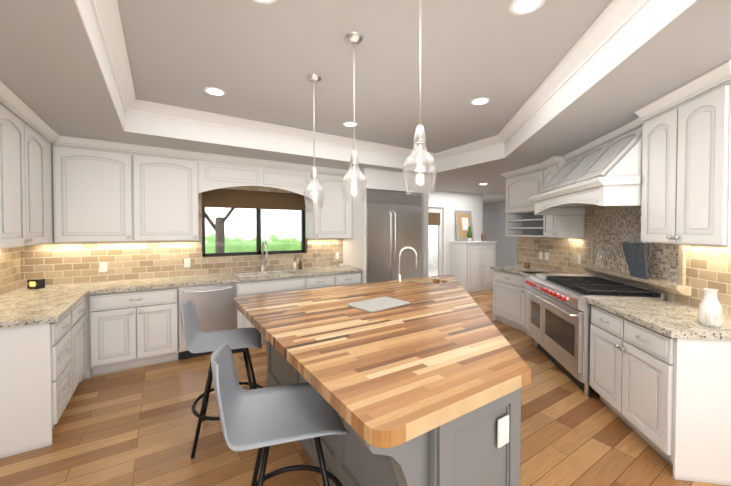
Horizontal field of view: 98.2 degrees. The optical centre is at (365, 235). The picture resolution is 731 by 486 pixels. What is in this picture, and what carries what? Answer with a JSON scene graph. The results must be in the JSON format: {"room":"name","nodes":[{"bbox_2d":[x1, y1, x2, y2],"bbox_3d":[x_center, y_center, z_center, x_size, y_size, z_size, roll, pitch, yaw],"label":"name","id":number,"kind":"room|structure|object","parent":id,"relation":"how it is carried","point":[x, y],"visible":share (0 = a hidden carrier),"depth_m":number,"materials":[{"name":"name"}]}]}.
{"room":"kitchen","nodes":[
{"label":"kitchen","id":0,"kind":"room"},
{"bbox_2d":[45,188,338,285],"bbox_3d":[-1.565,0.188,4.770,5.290,2.460,0.160,-1,1,-33],"label":"wall","id":1,"kind":"structure","parent":0,"point":[225,257],"depth_m":4.51,"materials":[{"name":"white paint"}]},
{"bbox_2d":[52,140,55,242],"bbox_3d":[-3.395,-0.470,3.265,0.329,1.088,0.338,-1,1,-33],"label":"upper cabinet","id":2,"kind":"object","parent":1,"relation":"attached to","point":[54,143],"depth_m":3.22,"materials":[{"name":"white wood"}]},
{"bbox_2d":[56,135,135,242],"bbox_3d":[-2.984,-0.474,3.530,0.649,1.088,0.338,-1,1,-33],"label":"upper cabinet","id":3,"kind":"object","parent":1,"relation":"attached to","point":[107,191],"depth_m":3.39,"materials":[{"name":"white wood"}]},
{"bbox_2d":[132,144,199,241],"bbox_3d":[-2.440,-0.480,3.882,0.648,1.088,0.338,-1,1,-33],"label":"upper cabinet","id":4,"kind":"object","parent":1,"relation":"attached to","point":[167,179],"depth_m":3.74,"materials":[{"name":"white wood"}]},
{"bbox_2d":[20,186,342,286],"bbox_3d":[-2.037,-0.217,4.405,3.863,1.479,0.110,-1,1,-33],"label":"backsplash","id":5,"kind":"structure","parent":1,"relation":"attached to","point":[62,263],"depth_m":3.93,"materials":[{"name":"tile"}]},
{"bbox_2d":[202,207,304,256],"bbox_3d":[-1.627,-0.188,4.759,1.500,0.945,0.050,-1,1,-33],"label":"window","id":6,"kind":"structure","parent":1,"relation":"in","point":[258,236],"depth_m":4.75,"materials":[{"name":"clear glass"}]},
{"bbox_2d":[202,189,305,210],"bbox_3d":[-1.579,-0.527,4.679,1.490,0.262,0.036,-1,1,-33],"label":"shade valance","id":7,"kind":"object","parent":1,"relation":"attached to","point":[230,198],"visible":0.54,"depth_m":4.62,"materials":[{"name":"brown fabric"}]},
{"bbox_2d":[200,152,315,238],"bbox_3d":[-1.511,-0.491,4.481,1.563,1.088,0.338,-1,1,-33],"label":"valance","id":8,"kind":"object","parent":1,"relation":"attached to","point":[216,171],"depth_m":4.32,"materials":[{"name":"white wood"}]},
{"bbox_2d":[316,167,353,238],"bbox_3d":[-0.575,-0.501,5.085,0.663,1.088,0.338,-1,1,-33],"label":"upper cabinet","id":9,"kind":"object","parent":1,"relation":"attached to","point":[334,219],"depth_m":4.93,"materials":[{"name":"white wood"}]},
{"bbox_2d":[0,289,730,485],"bbox_3d":[2.194,1.451,4.593,11.650,0.060,11.050,-1,1,-33],"label":"floor","id":10,"kind":"structure","parent":0,"point":[137,426],"depth_m":2.25,"materials":[{"name":"brown wood"}]},
{"bbox_2d":[0,321,75,458],"bbox_3d":[-2.571,1.031,2.261,0.620,0.861,0.508,-1,1,-33],"label":"base cabinet","id":11,"kind":"object","parent":10,"relation":"on","point":[58,343],"depth_m":2.16,"materials":[{"name":"white wood"}]},
{"bbox_2d":[0,265,361,328],"bbox_3d":[-1.537,0.556,3.641,3.859,0.039,1.752,-1,1,-33],"label":"countertop","id":12,"kind":"structure","parent":11,"relation":"on","point":[22,306],"depth_m":3.48,"materials":[{"name":"beige stone"}]},
{"bbox_2d":[27,253,342,288],"bbox_3d":[-1.926,0.410,4.235,3.649,0.232,0.170,-1,1,-33],"label":"decor","id":13,"kind":"object","parent":12,"relation":"on","point":[36,283],"depth_m":3.28,"materials":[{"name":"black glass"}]},
{"bbox_2d":[76,321,87,386],"bbox_3d":[-2.868,1.023,2.722,0.620,0.861,0.589,-1,1,-33],"label":"base cabinet","id":14,"kind":"object","parent":10,"relation":"on","point":[81,326],"depth_m":2.97,"materials":[{"name":"white wood"}]},
{"bbox_2d":[92,309,179,375],"bbox_3d":[-2.609,1.007,3.644,0.755,0.861,0.621,-1,1,-33],"label":"base cabinet","id":15,"kind":"object","parent":10,"relation":"on","point":[133,340],"depth_m":3.39,"materials":[{"name":"white wood"}]},
{"bbox_2d":[180,301,239,359],"bbox_3d":[-2.029,1.001,4.018,0.627,0.861,0.621,-1,1,-33],"label":"dishwasher","id":16,"kind":"object","parent":10,"relation":"on","point":[210,317],"depth_m":3.79,"materials":[{"name":"silver metal"}]},
{"bbox_2d":[180,299,263,458],"bbox_3d":[-1.038,0.969,2.348,0.583,0.987,0.515,0,1,-19],"label":"stool","id":17,"kind":"object","parent":10,"relation":"on","point":[199,340],"visible":0.75,"depth_m":2.35,"materials":[{"name":"grey plastic"}]},
{"bbox_2d":[240,312,266,342],"bbox_3d":[-1.384,0.994,4.434,0.907,0.861,0.621,-1,1,-33],"label":"base cabinet","id":18,"kind":"object","parent":10,"relation":"on","point":[244,322],"depth_m":4.00,"materials":[{"name":"white wood"}]},
{"bbox_2d":[211,342,348,485],"bbox_3d":[-0.370,0.985,1.424,0.583,0.987,0.515,0,1,-17],"label":"stool","id":19,"kind":"object","parent":10,"relation":"on","point":[260,419],"visible":0.96,"depth_m":1.42,"materials":[{"name":"grey plastic"}]},
{"bbox_2d":[235,306,520,485],"bbox_3d":[0.593,1.031,2.627,2.746,0.846,2.175,-1,1,-33],"label":"kitchen island","id":20,"kind":"object","parent":10,"relation":"on","point":[483,447],"depth_m":1.32,"materials":[{"name":"grey wood"}]},
{"bbox_2d":[233,275,530,457],"bbox_3d":[0.589,0.580,2.614,2.764,0.052,2.250,-1,1,-33],"label":"island countertop","id":21,"kind":"structure","parent":20,"relation":"on","point":[396,375],"depth_m":1.56,"materials":[{"name":"brown wood"}]},
{"bbox_2d":[347,297,409,312],"bbox_3d":[0.107,0.548,2.546,0.440,0.014,0.300,-1,1,-41],"label":"cutting board","id":22,"kind":"object","parent":21,"relation":"on","point":[376,304],"visible":1,"depth_m":2.50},
{"bbox_2d":[397,246,417,281],"bbox_3d":[0.481,0.329,3.733,0.219,0.412,0.188,-1,1,-33],"label":"faucet","id":23,"kind":"object","parent":21,"relation":"on","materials":[{"name":"silver metal"}]},
{"bbox_2d":[343,167,422,283],"bbox_3d":[0.302,0.177,5.458,1.203,2.458,0.702,-1,1,-33],"label":"surround","id":24,"kind":"object","parent":10,"relation":"on","point":[354,251],"visible":0.39,"depth_m":5.03,"materials":[{"name":"white wood"}]},
{"bbox_2d":[366,189,421,282],"bbox_3d":[0.328,0.336,5.450,1.165,2.140,0.748,-1,1,-33],"label":"fridge","id":25,"kind":"object","parent":10,"relation":"on","point":[393,223],"visible":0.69,"depth_m":5.13,"materials":[{"name":"silver metal"}]},
{"bbox_2d":[450,241,496,292],"bbox_3d":[2.724,0.750,7.956,1.160,1.225,0.547,-1,1,-33],"label":"cabinet","id":26,"kind":"object","parent":10,"relation":"on","point":[471,263],"visible":0.94,"depth_m":7.70,"materials":[{"name":"white wood"}]},
{"bbox_2d":[467,221,484,240],"bbox_3d":[2.775,-0.174,7.942,0.619,0.621,0.135,-1,1,-33],"label":"decor","id":27,"kind":"object","parent":26,"relation":"on","point":[469,234],"visible":1,"depth_m":7.80,"materials":[{"name":"green plant"}]},
{"bbox_2d":[525,273,664,397],"bbox_3d":[2.314,0.959,3.424,0.729,0.964,1.292,0,1,9],"label":"range","id":28,"kind":"object","parent":10,"relation":"on","point":[559,315],"visible":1,"depth_m":3.13,"materials":[{"name":"silver metal"}]},
{"bbox_2d":[490,266,730,484],"bbox_3d":[2.279,0.988,3.640,0.930,0.900,3.605,0,1,9],"label":"base cabinet","id":29,"kind":"object","parent":10,"relation":"on","point":[660,377],"visible":0.85,"depth_m":2.04,"materials":[{"name":"white wood"}]},
{"bbox_2d":[524,233,723,330],"bbox_3d":[2.482,0.253,3.440,0.428,0.573,3.206,0,1,9],"label":"decor","id":30,"kind":"object","parent":29,"relation":"on","point":[710,311],"visible":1,"depth_m":2.78,"materials":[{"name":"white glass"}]},
{"bbox_2d":[0,0,730,203],"bbox_3d":[2.194,-1.229,4.547,11.650,0.380,11.050,-1,1,-33],"label":"ceiling","id":31,"kind":"structure","parent":0,"point":[252,59],"depth_m":2.27,"materials":[{"name":"grey paint"}]},
{"bbox_2d":[74,0,137,132],"bbox_3d":[-1.073,-1.130,1.161,0.146,0.298,4.680,-1,1,-33],"label":"trim","id":32,"kind":"structure","parent":31,"relation":"attached to","point":[101,19],"depth_m":2.04,"materials":[{"name":"white wood"}]},
{"bbox_2d":[204,87,225,95],"bbox_3d":[-1.369,-1.308,2.883,0.183,0.004,0.183,1,1,33],"label":"recessed light","id":33,"kind":"object","parent":31,"relation":"in","point":[213,91],"depth_m":2.87,"materials":[{"name":"white plastic"}]},
{"bbox_2d":[253,0,276,3],"bbox_3d":[-0.552,-1.287,1.672,0.183,0.004,0.183,1,1,33],"label":"recessed light","id":34,"kind":"object","parent":31,"relation":"in","point":[258,1],"depth_m":1.74,"materials":[{"name":"white plastic"}]},
{"bbox_2d":[304,74,324,208],"bbox_3d":[-0.427,-0.766,2.631,0.176,1.080,0.176,-1,1,-33],"label":"pendant light","id":35,"kind":"object","parent":31,"relation":"hanging from","point":[313,78],"visible":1,"depth_m":2.62,"materials":[{"name":"clear glass"}]},
{"bbox_2d":[343,122,357,126],"bbox_3d":[-0.180,-1.323,3.769,0.183,0.004,0.183,0,1,18],"label":"recessed light","id":36,"kind":"object","parent":31,"relation":"in","point":[348,124],"depth_m":3.77,"materials":[{"name":"white plastic"}]},
{"bbox_2d":[341,32,366,203],"bbox_3d":[-0.075,-0.756,2.085,0.176,1.080,0.176,-1,1,-33],"label":"pendant light","id":37,"kind":"object","parent":31,"relation":"hanging from","point":[353,38],"visible":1,"depth_m":2.07,"materials":[{"name":"clear glass"}]},
{"bbox_2d":[402,0,437,195],"bbox_3d":[0.273,-0.748,1.583,0.176,1.080,0.176,-1,1,-33],"label":"pendant light","id":38,"kind":"object","parent":31,"relation":"hanging from","point":[419,139],"visible":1,"depth_m":1.57,"materials":[{"name":"clear glass"}]},
{"bbox_2d":[470,97,489,104],"bbox_3d":[1.122,-1.312,3.098,0.183,0.004,0.183,0,1,18],"label":"recessed light","id":39,"kind":"object","parent":31,"relation":"in","point":[478,101],"depth_m":3.10,"materials":[{"name":"white plastic"}]},
{"bbox_2d":[509,0,544,14],"bbox_3d":[0.900,-1.289,1.764,0.183,0.004,0.183,0,1,18],"label":"recessed light","id":40,"kind":"object","parent":31,"relation":"in","point":[520,7],"depth_m":1.78,"materials":[{"name":"white plastic"}]},
{"bbox_2d":[421,174,428,276],"bbox_3d":[0.635,0.164,6.148,0.100,2.460,1.550,-1,1,-33],"label":"wall","id":41,"kind":"structure","parent":0,"point":[425,208],"depth_m":5.49,"materials":[{"name":"white paint"}]},
{"bbox_2d":[134,99,241,146],"bbox_3d":[-0.599,-1.182,4.164,3.900,0.298,0.146,-1,1,-33],"label":"trim","id":42,"kind":"structure","parent":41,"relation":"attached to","point":[156,119],"depth_m":3.35,"materials":[{"name":"white wood"}]},
{"bbox_2d":[429,190,482,274],"bbox_3d":[1.710,0.142,7.692,3.379,2.470,0.120,-1,1,-33],"label":"wall","id":43,"kind":"structure","parent":0,"point":[460,201],"depth_m":7.95,"materials":[{"name":"white paint"}]},
{"bbox_2d":[428,203,445,276],"bbox_3d":[1.562,0.302,7.553,0.950,2.135,0.098,-1,1,-33],"label":"door frame","id":44,"kind":"structure","parent":43,"relation":"attached to","point":[435,216],"depth_m":7.71,"materials":[{"name":"white wood"}]},
{"bbox_2d":[455,210,473,240],"bbox_3d":[2.521,-0.252,8.087,0.620,0.777,0.115,-1,1,-33],"label":"cork board","id":45,"kind":"object","parent":43,"relation":"attached to","point":[463,221],"visible":0.88,"depth_m":8.04,"materials":[{"name":"brown wood"}]},
{"bbox_2d":[483,202,515,265],"bbox_3d":[5.839,0.105,9.553,0.120,2.460,5.970,-1,1,-33],"label":"wall","id":46,"kind":"structure","parent":0,"point":[494,220],"depth_m":11.16,"materials":[{"name":"grey paint"}]},
{"bbox_2d":[515,236,730,317],"bbox_3d":[3.524,0.226,2.523,7.880,2.460,6.108,-1,1,-33],"label":"wall","id":47,"kind":"structure","parent":0,"point":[549,269],"depth_m":5.57,"materials":[{"name":"white paint"}]},
{"bbox_2d":[242,0,697,172],"bbox_3d":[1.124,-1.155,2.573,3.151,0.298,4.689,-1,1,-33],"label":"trim","id":48,"kind":"structure","parent":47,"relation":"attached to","point":[616,33],"depth_m":2.94,"materials":[{"name":"white wood"}]},
{"bbox_2d":[529,117,644,214],"bbox_3d":[2.358,-0.636,3.328,0.663,0.762,1.621,0,1,9],"label":"range hood","id":49,"kind":"object","parent":47,"relation":"attached to","point":[605,169],"visible":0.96,"depth_m":2.89,"materials":[{"name":"white wood"}]},
{"bbox_2d":[500,60,730,246],"bbox_3d":[2.369,-0.492,3.632,0.736,1.060,3.738,0,1,9],"label":"upper cabinet","id":50,"kind":"object","parent":47,"relation":"attached to","point":[686,167],"visible":0.92,"depth_m":2.19,"materials":[{"name":"white wood"}]},
{"bbox_2d":[517,205,730,316],"bbox_3d":[2.488,0.018,3.254,0.402,1.049,4.573,0,1,9],"label":"backsplash","id":51,"kind":"structure","parent":47,"relation":"attached to","point":[696,269],"depth_m":3.20,"materials":[{"name":"tile"}]},
{"bbox_3d":[-1.652,0.267,0.139,0.120,2.460,7.770,-1,1,-33],"label":"wall","id":52,"kind":"structure","parent":0,"visible":0},
{"bbox_2d":[0,247,20,294],"bbox_3d":[-3.153,-0.185,2.578,0.009,1.479,1.769,-1,1,-33],"label":"backsplash","id":53,"kind":"structure","parent":52,"relation":"attached to","point":[10,271],"depth_m":3.09,"materials":[{"name":"stone"}]},
{"bbox_2d":[0,85,47,248],"bbox_3d":[-2.847,-0.455,2.425,0.337,1.088,1.048,-1,1,-33],"label":"upper cabinet","id":54,"kind":"object","parent":52,"relation":"attached to","point":[29,136],"depth_m":2.47,"materials":[{"name":"white wood"}]},
{"bbox_2d":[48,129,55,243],"bbox_3d":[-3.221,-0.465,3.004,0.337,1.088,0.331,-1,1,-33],"label":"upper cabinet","id":55,"kind":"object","parent":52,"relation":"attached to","point":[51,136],"depth_m":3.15,"materials":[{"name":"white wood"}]},
{"label":"outside","id":56,"kind":"structure","parent":0,"visible":0},
{"bbox_2d":[205,207,300,256],"bbox_3d":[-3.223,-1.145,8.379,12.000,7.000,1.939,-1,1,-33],"label":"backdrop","id":57,"kind":"structure","parent":56,"point":[213,215],"depth_m":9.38,"materials":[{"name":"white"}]},
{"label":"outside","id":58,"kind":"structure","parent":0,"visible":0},
{"bbox_2d":[428,225,437,275],"bbox_3d":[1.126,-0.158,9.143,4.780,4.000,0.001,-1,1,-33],"label":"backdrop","id":59,"kind":"structure","parent":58,"point":[431,272],"depth_m":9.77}
]}

